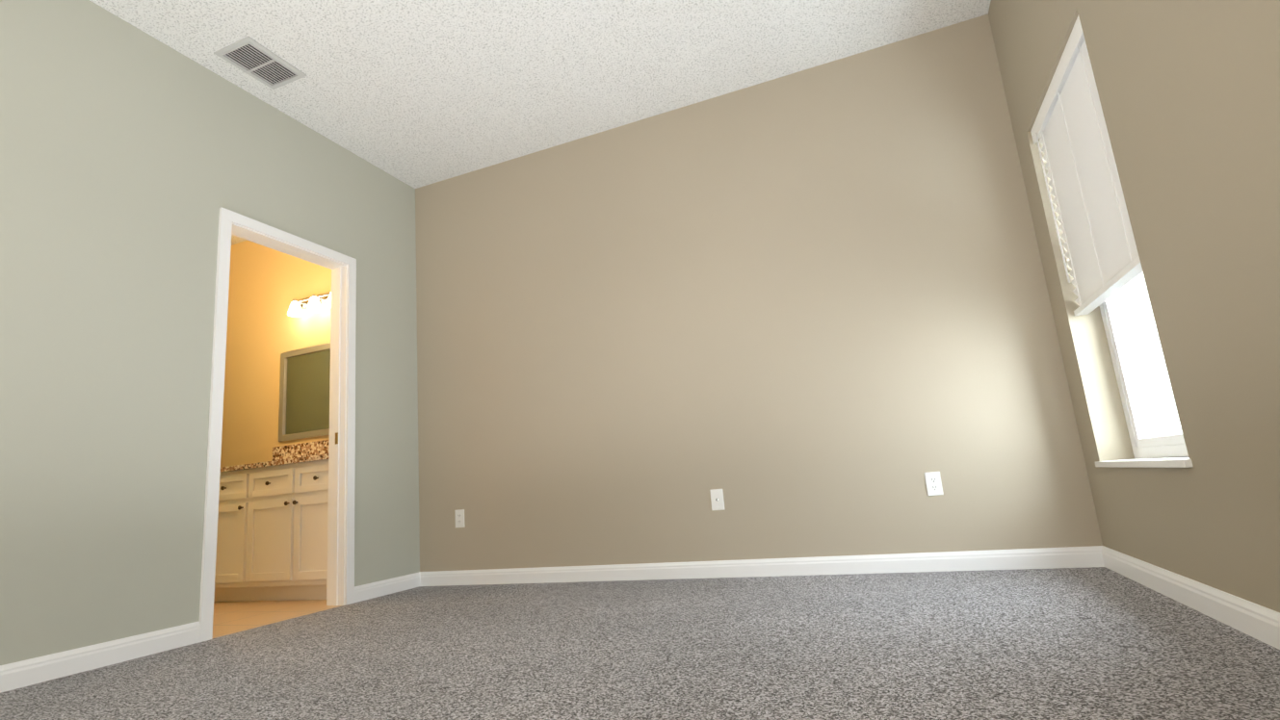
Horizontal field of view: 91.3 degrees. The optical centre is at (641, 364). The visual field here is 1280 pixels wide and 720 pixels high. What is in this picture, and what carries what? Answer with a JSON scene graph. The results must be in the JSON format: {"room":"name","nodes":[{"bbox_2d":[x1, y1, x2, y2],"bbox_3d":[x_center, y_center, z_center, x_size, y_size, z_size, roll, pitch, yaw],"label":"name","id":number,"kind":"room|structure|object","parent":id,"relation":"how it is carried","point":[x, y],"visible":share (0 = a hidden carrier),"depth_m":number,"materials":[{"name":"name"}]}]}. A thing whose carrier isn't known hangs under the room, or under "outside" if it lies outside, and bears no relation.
{"room":"empty bedroom","nodes":[
{"label":"empty bedroom","id":0,"kind":"room"},
{"bbox_2d":[0,0,419,665],"bbox_3d":[-2.548,-0.232,2.224,0.120,2.970,4.880,-9,-12,20],"label":"wall","id":1,"kind":"structure","parent":0,"point":[133,160],"depth_m":2.79,"materials":[{"name":"paint"}]},
{"bbox_2d":[0,622,200,693],"bbox_3d":[-2.639,0.962,1.289,0.014,0.090,3.393,-9,-12,20],"label":"baseboard","id":2,"kind":"structure","parent":1,"relation":"attached to","point":[40,669],"depth_m":2.47,"materials":[{"name":"white wood"}]},
{"bbox_2d":[198,207,356,642],"bbox_3d":[-1.995,0.297,3.468,0.152,2.122,0.886,-9,-12,20],"label":"door frame","id":3,"kind":"structure","parent":1,"relation":"attached to","point":[340,586],"depth_m":3.66,"materials":[{"name":"white wood"}]},
{"bbox_2d":[354,572,419,602],"bbox_3d":[-1.584,1.388,3.908,0.014,0.090,0.553,-9,-12,20],"label":"baseboard","id":4,"kind":"structure","parent":1,"relation":"attached to","point":[368,591],"depth_m":3.89,"materials":[{"name":"white wood"}]},
{"bbox_2d":[212,600,340,638],"bbox_3d":[-2.945,1.534,3.574,2.315,0.100,2.170,-9,-12,20],"label":"floor","id":5,"kind":"structure","parent":0,"point":[231,617],"depth_m":3.56,"materials":[{"name":"tile"}]},
{"bbox_2d":[213,440,329,601],"bbox_3d":[-2.323,1.028,4.282,1.264,1.060,0.557,-9,-12,20],"label":"bathroom vanity","id":6,"kind":"object","parent":5,"relation":"on","point":[272,540],"visible":0.56,"depth_m":4.05,"materials":[{"name":"white wood"}]},
{"bbox_2d":[89,0,991,245],"bbox_3d":[-1.844,-1.875,2.207,6.545,0.120,5.120,-9,-12,20],"label":"ceiling","id":7,"kind":"structure","parent":0,"point":[416,93],"depth_m":3.43,"materials":[{"name":"white paint"}]},
{"bbox_2d":[213,36,306,89],"bbox_3d":[-2.001,-1.579,3.294,0.250,0.012,0.335,-9,-12,20],"label":"ceiling vent","id":8,"kind":"object","parent":7,"relation":"in","point":[256,61],"visible":1,"depth_m":3.28,"materials":[{"name":"white metal"}]},
{"bbox_2d":[0,567,1279,719],"bbox_3d":[-0.583,0.879,1.251,3.871,0.100,4.882,-9,-12,20],"label":"floor carpet","id":9,"kind":"object","parent":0,"point":[1097,643],"visible":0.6,"depth_m":1.94,"materials":[{"name":"grey carpet"}]},
{"bbox_2d":[220,13,1102,572],"bbox_3d":[-0.738,0.001,4.183,6.425,2.970,0.120,-9,-12,20],"label":"wall","id":10,"kind":"structure","parent":0,"point":[804,314],"depth_m":3.63,"materials":[{"name":"paint"}]},
{"bbox_2d":[278,342,330,442],"bbox_3d":[-2.520,0.203,4.788,0.688,0.703,0.020,-9,-12,20],"label":"bathroom mirror","id":11,"kind":"object","parent":10,"relation":"attached to","point":[303,411],"visible":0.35,"depth_m":4.77,"materials":[{"name":"white mirror"}]},
{"bbox_2d":[287,290,331,316],"bbox_3d":[-2.424,-0.501,4.800,0.760,0.145,0.138,-9,-12,20],"label":"sconce","id":12,"kind":"object","parent":10,"relation":"attached to","point":[312,302],"visible":0.54,"depth_m":4.85,"materials":[{"name":"white glass"}]},
{"bbox_2d":[454,509,465,527],"bbox_3d":[-1.203,1.017,4.135,0.072,0.116,0.008,-9,-12,20],"label":"electrical outlet plate","id":13,"kind":"object","parent":10,"relation":"attached to","point":[459,514],"depth_m":4.13,"materials":[{"name":"white plastic"}]},
{"bbox_2d":[709,489,725,510],"bbox_3d":[0.424,0.759,3.517,0.072,0.116,0.015,-9,-12,20],"label":"electrical outlet plate","id":14,"kind":"object","parent":10,"relation":"attached to","point":[717,495],"depth_m":3.52,"materials":[{"name":"white plastic"}]},
{"bbox_2d":[419,546,1101,586],"bbox_3d":[0.294,1.151,3.507,3.840,0.090,0.014,-9,-12,20],"label":"baseboard","id":15,"kind":"structure","parent":10,"relation":"attached to","point":[1069,557],"depth_m":3.31,"materials":[{"name":"white wood"}]},
{"bbox_2d":[924,471,943,496],"bbox_3d":[1.463,0.596,3.130,0.072,0.116,0.008,-9,-12,20],"label":"electrical outlet plate","id":16,"kind":"object","parent":10,"relation":"attached to","point":[933,483],"depth_m":3.13,"materials":[{"name":"white plastic"}]},
{"bbox_2d":[988,0,1279,612],"bbox_3d":[1.201,-0.825,0.810,0.240,2.970,4.880,-9,-12,20],"label":"wall","id":17,"kind":"structure","parent":0,"point":[1188,91],"depth_m":1.74,"materials":[{"name":"paint"}]},
{"bbox_2d":[1030,15,1142,316],"bbox_3d":[1.764,-0.737,2.494,0.074,0.923,0.878,-9,-12,20],"label":"window blinds","id":18,"kind":"object","parent":17,"relation":"attached to","point":[1069,129],"visible":0.79,"depth_m":2.48,"materials":[{"name":"white plastic"}]},
{"bbox_2d":[1098,274,1188,458],"bbox_3d":[1.895,-0.439,2.392,0.072,1.573,0.890,-9,-12,20],"label":"window","id":19,"kind":"structure","parent":17,"relation":"in","point":[1145,443],"depth_m":2.64,"materials":[{"name":"white glass"}]},
{"bbox_2d":[1095,457,1193,468],"bbox_3d":[1.921,0.347,2.254,0.258,0.025,0.914,-9,-12,20],"label":"window sill","id":20,"kind":"structure","parent":17,"relation":"attached to","point":[1174,462],"depth_m":2.19,"materials":[{"name":"white wood"}]},
{"bbox_2d":[1097,546,1279,650],"bbox_3d":[1.194,0.504,0.597,0.014,0.090,4.880,-9,-12,20],"label":"baseboard","id":21,"kind":"structure","parent":17,"relation":"attached to","point":[1259,622],"depth_m":1.91,"materials":[{"name":"white wood"}]},
{"label":"outside","id":22,"kind":"structure","parent":0,"visible":0},
{"bbox_2d":[1125,272,1182,436],"bbox_3d":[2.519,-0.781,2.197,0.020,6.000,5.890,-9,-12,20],"label":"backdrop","id":23,"kind":"structure","parent":22,"point":[1161,364],"depth_m":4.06,"materials":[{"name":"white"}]}
]}

